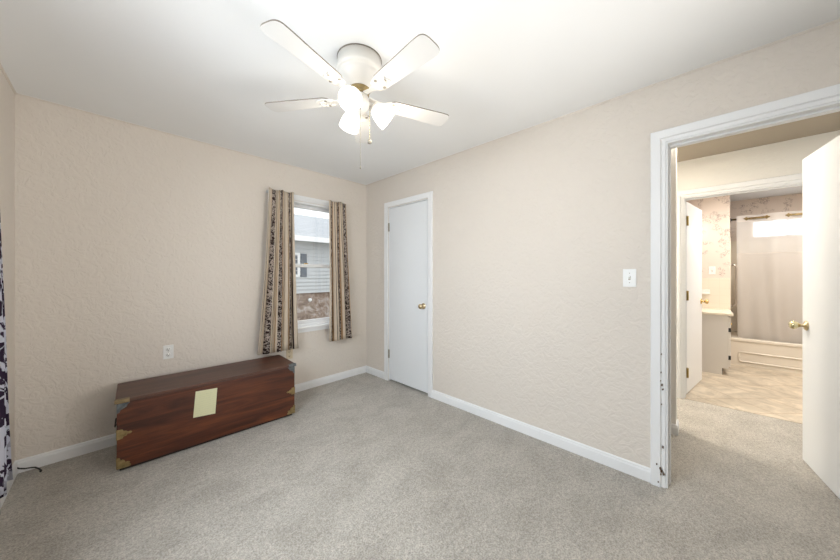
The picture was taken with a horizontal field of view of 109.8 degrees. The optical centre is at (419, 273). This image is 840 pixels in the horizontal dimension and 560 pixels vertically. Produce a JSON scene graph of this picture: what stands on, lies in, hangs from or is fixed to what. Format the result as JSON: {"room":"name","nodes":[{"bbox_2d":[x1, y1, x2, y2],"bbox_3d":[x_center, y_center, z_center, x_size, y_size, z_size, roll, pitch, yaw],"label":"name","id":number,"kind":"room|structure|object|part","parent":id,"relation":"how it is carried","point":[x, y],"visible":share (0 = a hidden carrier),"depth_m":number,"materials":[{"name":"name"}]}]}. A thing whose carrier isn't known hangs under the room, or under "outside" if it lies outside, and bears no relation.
{"room":"bedroom","nodes":[
{"label":"bedroom","id":0,"kind":"room"},
{"bbox_2d":[0,69,14,464],"bbox_3d":[-1.208,0.060,0.449,4.303,2.440,0.150,0,0,44],"label":"wall","id":1,"kind":"structure","parent":0,"point":[7,96],"depth_m":1.78,"materials":[{"name":"beige paint"}]},
{"bbox_2d":[15,95,365,459],"bbox_3d":[-1.663,0.060,2.971,0.150,2.440,2.853,0,0,44],"label":"wall","id":2,"kind":"structure","parent":0,"point":[132,242],"depth_m":2.27,"materials":[{"name":"beige paint"}]},
{"bbox_2d":[163,344,173,358],"bbox_3d":[-2.073,0.642,2.430,0.008,0.112,0.066,0,0,44],"label":"wall outlet","id":3,"kind":"object","parent":2,"relation":"attached to","point":[168,350],"visible":1,"depth_m":2.43,"materials":[{"name":"white plastic"}]},
{"bbox_2d":[286,349,292,358],"bbox_3d":[-1.389,0.848,3.141,0.008,0.112,0.066,0,0,44],"label":"wall outlet","id":4,"kind":"object","parent":2,"relation":"attached to","point":[289,353],"visible":0.85,"depth_m":3.14,"materials":[{"name":"beige plastic"}]},
{"bbox_2d":[268,189,329,332],"bbox_3d":[-1.287,-0.106,3.341,0.198,1.497,0.890,0,0,44],"label":"window","id":5,"kind":"structure","parent":2,"relation":"in","point":[310,324],"depth_m":3.36,"materials":[{"name":"white plastic"}]},
{"bbox_2d":[266,190,328,202],"bbox_3d":[-1.233,-0.828,3.258,0.070,0.022,0.855,0,0,44],"label":"curtain rod","id":6,"kind":"object","parent":5,"relation":"attached to","point":[267,191],"visible":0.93,"depth_m":3.23,"materials":[{"name":"white metal"}]},
{"bbox_2d":[257,187,298,354],"bbox_3d":[-1.425,-0.035,2.961,0.101,1.642,0.382,0,0,44],"label":"window curtain","id":7,"kind":"object","parent":6,"relation":"hanging from","point":[278,332],"visible":1,"depth_m":2.98,"materials":[{"name":"beige fabric"}]},
{"bbox_2d":[329,200,352,341],"bbox_3d":[-0.938,-0.035,3.467,0.097,1.633,0.285,0,0,44],"label":"window curtain","id":8,"kind":"object","parent":6,"relation":"hanging from","point":[340,322],"visible":1,"depth_m":3.48,"materials":[{"name":"beige fabric"}]},
{"bbox_3d":[-1.237,-0.138,3.293,0.017,1.435,0.860,0,0,44],"label":"casing","id":9,"kind":"part","parent":5,"relation":"part of","materials":[{"name":"white wood"}]},
{"bbox_3d":[-1.301,-0.107,3.354,0.160,1.375,0.740,0,0,44],"label":"frame","id":10,"kind":"part","parent":5,"relation":"part of","materials":[{"name":"white plastic"}]},
{"bbox_3d":[-1.316,-0.424,3.369,0.028,0.701,0.700,0,0,44],"label":"sash","id":11,"kind":"part","parent":5,"relation":"part of","materials":[{"name":"white plastic"}]},
{"bbox_3d":[-1.293,0.225,3.347,0.028,0.670,0.700,0,0,44],"label":"sash","id":12,"kind":"part","parent":5,"relation":"part of","materials":[{"name":"white plastic"}]},
{"bbox_3d":[-1.251,0.591,3.306,0.098,0.023,0.890,0,0,44],"label":"sill","id":13,"kind":"part","parent":5,"relation":"part of","materials":[{"name":"white wood"}]},
{"bbox_2d":[0,364,839,559],"bbox_3d":[1.700,1.310,2.799,5.233,0.061,7.569,0,0,44],"label":"floor","id":14,"kind":"structure","parent":0,"point":[365,466],"depth_m":1.72,"materials":[{"name":"grey carpet"}]},
{"bbox_2d":[17,467,41,471],"bbox_3d":[-2.516,1.252,1.905,0.142,0.055,0.036,0,0,-12],"label":"power cord","id":15,"kind":"object","parent":14,"relation":"on","point":[38,468],"visible":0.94,"depth_m":1.91,"materials":[{"name":"black plastic"}]},
{"bbox_2d":[114,355,295,470],"bbox_3d":[-1.681,1.045,2.428,1.159,0.470,0.431,0,0,-44],"label":"wooden chest","id":16,"kind":"object","parent":14,"relation":"on","point":[154,420],"visible":1,"depth_m":2.21,"materials":[{"name":"brown wood"}]},
{"bbox_3d":[-1.682,0.822,2.429,1.141,0.020,0.429,0,0,-44],"label":"lid","id":17,"kind":"part","parent":16,"relation":"part of","materials":[{"name":"brown wood"}]},
{"bbox_2d":[193,388,216,417],"bbox_3d":[-1.609,0.966,2.213,0.148,0.200,0.001,0,0,-44],"label":"paper note","id":18,"kind":"object","parent":16,"relation":"attached to","point":[205,400],"visible":1,"depth_m":2.21,"materials":[{"name":"yellow paper"}]},
{"bbox_2d":[702,308,733,374],"bbox_3d":[3.918,0.830,4.090,0.560,0.897,0.652,0,0,44],"label":"bathroom vanity","id":19,"kind":"object","parent":14,"relation":"on","point":[716,323],"visible":0.66,"depth_m":3.79,"materials":[{"name":"beige paint"}]},
{"bbox_2d":[702,308,733,315],"bbox_3d":[3.918,0.472,4.090,0.560,0.105,0.652,0,0,44],"label":"countertop","id":20,"kind":"structure","parent":19,"relation":"on","point":[710,311],"depth_m":3.89,"materials":[{"name":"beige stone"}]},
{"bbox_3d":[3.998,0.858,3.816,0.023,0.625,0.288,0,0,44],"label":"cabinet door","id":21,"kind":"part","parent":19,"relation":"part of","materials":[{"name":"beige paint"}]},
{"bbox_2d":[731,331,802,373],"bbox_3d":[5.224,1.093,3.958,1.490,0.375,0.748,0,0,44],"label":"bathtub","id":22,"kind":"object","parent":14,"relation":"on","point":[774,355],"visible":0.62,"depth_m":3.98,"materials":[{"name":"beige ceramic"}]},
{"bbox_2d":[0,0,839,201],"bbox_3d":[1.700,-1.190,2.799,5.233,0.060,7.569,0,0,44],"label":"ceiling","id":23,"kind":"structure","parent":0,"point":[206,71],"depth_m":1.61,"materials":[{"name":"white paint"}]},
{"bbox_2d":[260,19,448,168],"bbox_3d":[-0.298,-0.858,1.570,1.045,0.602,1.090,0,0,44],"label":"ceiling fan","id":24,"kind":"object","parent":23,"relation":"hanging from","point":[359,72],"visible":1,"depth_m":1.50,"materials":[{"name":"white metal"}]},
{"bbox_3d":[-0.678,-0.953,1.661,0.382,0.006,0.120,0,7,10],"label":"fan blade","id":25,"kind":"part","parent":24,"relation":"part of","materials":[{"name":"white wood"}]},
{"bbox_3d":[-0.493,-0.953,1.285,0.120,0.006,0.382,8,4,28],"label":"fan blade","id":26,"kind":"part","parent":24,"relation":"part of","materials":[{"name":"white wood"}]},
{"bbox_3d":[-0.397,-0.871,1.708,0.130,0.127,0.114,0,0,44],"label":"lamp shade","id":27,"kind":"part","parent":24,"relation":"part of","materials":[{"name":"white glass"}]},
{"bbox_3d":[-0.338,-0.871,1.465,0.123,0.127,0.128,0,0,44],"label":"lamp shade","id":28,"kind":"part","parent":24,"relation":"part of","materials":[{"name":"white glass"}]},
{"bbox_3d":[-0.338,-0.885,1.483,0.060,0.064,0.066,0,0,44],"label":"light bulb","id":29,"kind":"part","parent":24,"relation":"part of","materials":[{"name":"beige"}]},
{"bbox_3d":[-0.335,-0.914,1.536,0.054,0.052,0.072,0,0,2],"label":"lamp arm","id":30,"kind":"part","parent":24,"relation":"part of","materials":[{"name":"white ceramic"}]},
{"bbox_3d":[-0.317,-0.746,1.570,0.003,0.348,0.003,0,0,44],"label":"pull chain","id":31,"kind":"part","parent":24,"relation":"part of","materials":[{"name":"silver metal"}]},
{"bbox_3d":[-0.378,-0.953,1.952,0.120,0.006,0.382,-7,1,-8],"label":"fan blade","id":32,"kind":"part","parent":24,"relation":"part of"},
{"bbox_3d":[-0.275,-0.828,1.610,0.003,0.185,0.003,0,0,44],"label":"pull chain","id":33,"kind":"part","parent":24,"relation":"part of","materials":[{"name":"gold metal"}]},
{"bbox_3d":[-0.265,-0.914,1.619,0.072,0.052,0.054,0,0,-23],"label":"lamp arm","id":34,"kind":"part","parent":24,"relation":"part of","materials":[{"name":"white metal"}]},
{"bbox_3d":[-0.199,-0.871,1.638,0.119,0.127,0.130,0,0,44],"label":"lamp shade","id":35,"kind":"part","parent":24,"relation":"part of","materials":[{"name":"white glass"}]},
{"bbox_3d":[-0.079,-0.953,1.345,0.120,0.006,0.382,10,-7,-44],"label":"fan blade","id":36,"kind":"part","parent":24,"relation":"part of","materials":[{"name":"white wood"}]},
{"bbox_3d":[-0.008,-0.953,1.757,0.382,0.006,0.120,0,-7,-26],"label":"fan blade","id":37,"kind":"part","parent":24,"relation":"part of","materials":[{"name":"white wood"}]},
{"bbox_2d":[366,21,839,467],"bbox_3d":[0.781,0.060,2.515,4.003,2.440,0.120,0,0,44],"label":"wall","id":38,"kind":"structure","parent":0,"point":[536,230],"depth_m":2.18,"materials":[{"name":"beige paint"}]},
{"bbox_2d":[0,365,650,508],"bbox_3d":[-0.208,1.238,1.488,4.003,0.084,2.733,0,0,44],"label":"baseboard","id":39,"kind":"structure","parent":38,"relation":"attached to","point":[634,469],"depth_m":2.14,"materials":[{"name":"white wood"}]},
{"bbox_2d":[388,200,427,392],"bbox_3d":[-0.158,0.238,3.321,0.635,2.040,0.106,0,0,44],"label":"door","id":40,"kind":"structure","parent":38,"relation":"in","point":[408,224],"depth_m":3.31,"materials":[{"name":"white wood"}]},
{"bbox_3d":[0.015,0.343,3.128,0.064,0.064,0.068,0,0,44],"label":"knob","id":41,"kind":"part","parent":40,"relation":"part of","materials":[{"name":"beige metal"}]},
{"bbox_2d":[384,191,432,397],"bbox_3d":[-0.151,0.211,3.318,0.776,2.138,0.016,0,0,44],"label":"trim","id":42,"kind":"structure","parent":38,"relation":"attached to","point":[429,195],"depth_m":3.08,"materials":[{"name":"white wood"}]},
{"bbox_2d":[0,18,839,185],"bbox_3d":[-0.208,-1.155,1.488,4.003,0.009,2.733,0,0,44],"label":"trim","id":43,"kind":"structure","parent":38,"relation":"attached to","point":[836,20],"depth_m":2.02,"materials":[{"name":"beige paint"}]},
{"bbox_2d":[623,269,635,286],"bbox_3d":[1.337,0.025,1.884,0.070,0.114,0.018,0,0,44],"label":"light switch","id":44,"kind":"object","parent":38,"relation":"attached to","point":[629,275],"visible":1,"depth_m":1.89,"materials":[{"name":"white plastic"}]},
{"bbox_2d":[651,84,839,487],"bbox_3d":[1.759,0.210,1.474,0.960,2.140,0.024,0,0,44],"label":"trim","id":45,"kind":"structure","parent":38,"relation":"attached to","point":[829,94],"depth_m":1.77,"materials":[{"name":"white wood"}]},
{"bbox_2d":[788,135,839,498],"bbox_3d":[2.384,0.242,1.665,0.187,2.048,0.866,0,0,36],"label":"door","id":46,"kind":"structure","parent":38,"relation":"in","point":[821,168],"depth_m":1.81,"materials":[{"name":"white wood"}]},
{"bbox_3d":[2.569,0.345,1.977,0.030,0.066,0.066,0,0,36],"label":"knob","id":47,"kind":"part","parent":46,"relation":"part of","materials":[{"name":"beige metal"}]},
{"bbox_2d":[671,148,676,423],"bbox_3d":[0.933,0.060,3.488,3.173,2.440,0.120,0,0,44],"label":"wall","id":48,"kind":"structure","parent":0,"point":[673,151],"depth_m":2.35,"materials":[{"name":"beige paint"}]},
{"bbox_2d":[671,419,678,435],"bbox_3d":[1.346,1.238,3.091,2.053,0.084,0.146,0,0,44],"label":"baseboard","id":49,"kind":"structure","parent":48,"relation":"attached to","point":[674,427],"depth_m":2.35,"materials":[{"name":"white wood"}]},
{"bbox_2d":[686,195,729,277],"bbox_3d":[4.186,0.060,4.375,0.564,2.440,0.110,0,0,44],"label":"wall","id":50,"kind":"structure","parent":0,"point":[715,210],"depth_m":4.24,"materials":[{"name":"paper"}]},
{"bbox_2d":[702,290,709,293],"bbox_3d":[4.136,0.260,4.294,0.120,0.064,0.060,0,0,44],"label":"soap holder","id":51,"kind":"object","parent":50,"relation":"attached to","point":[703,291],"visible":0.59,"depth_m":4.28,"materials":[{"name":"white ceramic"}]},
{"bbox_2d":[709,267,714,273],"bbox_3d":[4.215,-0.050,4.258,0.070,0.114,0.018,0,0,44],"label":"light switch","id":52,"kind":"object","parent":50,"relation":"attached to","point":[711,269],"visible":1,"depth_m":4.26,"materials":[{"name":"white plastic"}]},
{"bbox_2d":[702,278,729,308],"bbox_3d":[4.145,0.319,4.333,0.564,0.522,0.008,0,0,44],"label":"backsplash","id":53,"kind":"structure","parent":50,"relation":"attached to","point":[719,296],"depth_m":4.22,"materials":[{"name":"beige tile"}]},
{"bbox_2d":[731,263,736,306],"bbox_3d":[4.411,0.160,4.145,0.066,0.640,0.060,0,0,44],"label":"grab bar","id":54,"kind":"object","parent":50,"relation":"attached to","point":[735,304],"visible":0.94,"depth_m":4.13,"materials":[{"name":"silver metal"}]},
{"bbox_2d":[685,398,802,423],"bbox_3d":[3.018,1.278,2.758,0.815,0.004,0.020,0,0,44],"label":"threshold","id":55,"kind":"structure","parent":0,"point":[685,398],"depth_m":2.74,"materials":[{"name":"beige metal"}]},
{"bbox_2d":[677,130,839,190],"bbox_3d":[2.749,0.060,3.073,4.100,2.440,0.120,0,0,44],"label":"wall","id":56,"kind":"structure","parent":0,"point":[783,158],"depth_m":2.72,"materials":[{"name":"beige paint"}]},
{"bbox_2d":[686,202,708,393],"bbox_3d":[3.076,0.251,3.333,0.756,2.031,0.171,0,0,-37],"label":"door","id":57,"kind":"structure","parent":56,"relation":"in","point":[694,300],"depth_m":3.29,"materials":[{"name":"white wood"}]},
{"bbox_3d":[3.093,0.251,3.345,0.716,2.031,0.035,0,0,-37],"label":"panel","id":58,"kind":"part","parent":57,"relation":"part of","materials":[{"name":"white wood"}]},
{"bbox_2d":[677,173,802,398],"bbox_3d":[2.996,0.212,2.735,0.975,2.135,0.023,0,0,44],"label":"trim","id":59,"kind":"structure","parent":56,"relation":"attached to","point":[793,178],"depth_m":3.03,"materials":[{"name":"white wood"}]},
{"bbox_2d":[730,193,802,240],"bbox_3d":[5.332,0.060,4.473,2.080,2.440,0.120,0,0,44],"label":"wall","id":60,"kind":"structure","parent":0,"point":[793,202],"depth_m":4.50,"materials":[{"name":"paper"}]},
{"bbox_2d":[730,237,766,330],"bbox_3d":[5.197,0.220,3.926,1.516,1.520,0.855,0,0,44],"label":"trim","id":61,"kind":"structure","parent":60,"relation":"attached to","point":[733,244],"depth_m":4.69,"materials":[{"name":"beige tile"}]},
{"bbox_3d":[5.195,0.060,2.745,0.120,2.440,2.800,0,0,44],"label":"wall","id":62,"kind":"structure","parent":0,"visible":0},
{"bbox_2d":[730,213,802,221],"bbox_3d":[5.035,-0.782,3.759,1.500,0.056,0.056,0,0,44],"label":"shower curtain rod","id":63,"kind":"object","parent":62,"relation":"attached to","point":[793,214],"visible":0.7,"depth_m":4.05,"materials":[{"name":"gold metal"}]},
{"bbox_2d":[736,211,802,343],"bbox_3d":[5.013,0.086,3.800,1.286,1.827,0.100,0,0,44],"label":"shower curtain","id":64,"kind":"object","parent":63,"relation":"hanging from","point":[769,284],"visible":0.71,"depth_m":4.01,"materials":[{"name":"beige fabric"}]},
{"bbox_3d":[5.007,-0.516,3.793,1.284,0.442,0.068,0,0,44],"label":"sheer panel","id":65,"kind":"part","parent":64,"relation":"part of","materials":[{"name":"white fabric"}]},
{"bbox_3d":[5.022,0.367,3.805,1.280,1.265,0.081,0,0,44],"label":"panel","id":66,"kind":"part","parent":64,"relation":"part of","materials":[{"name":"beige fabric"}]},
{"label":"outside","id":67,"kind":"structure","parent":0,"visible":0},
{"bbox_3d":[-4.195,1.710,9.588,12.657,0.060,20.000,0,0,44],"label":"ground","id":68,"kind":"structure","parent":67,"visible":0},
{"bbox_2d":[294,214,329,320],"bbox_3d":[-3.718,-0.320,9.823,3.820,4.000,9.600,0,0,44],"label":"neighboring house","id":69,"kind":"structure","parent":68,"relation":"on","point":[311,233],"depth_m":8.40,"materials":[{"name":"grey"}]},
{"bbox_2d":[300,254,306,276],"bbox_3d":[-3.211,-0.240,8.148,0.043,0.640,0.170,0,0,44],"label":"window","id":70,"kind":"structure","parent":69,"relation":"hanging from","point":[303,257],"depth_m":8.12,"materials":[{"name":"grey glass"}]},
{"bbox_3d":[-1.156,-0.828,0.558,1.886,0.022,0.078,0,0,44],"label":"curtain rod","id":71,"kind":"object","parent":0,"visible":0},
{"bbox_2d":[0,220,12,497],"bbox_3d":[-1.742,0.062,1.189,0.738,1.837,0.074,0,0,44],"label":"window curtain","id":72,"kind":"object","parent":71,"relation":"hanging from","point":[6,474],"visible":1,"depth_m":1.27,"materials":[{"name":"multicoloured fabric"}]}
]}

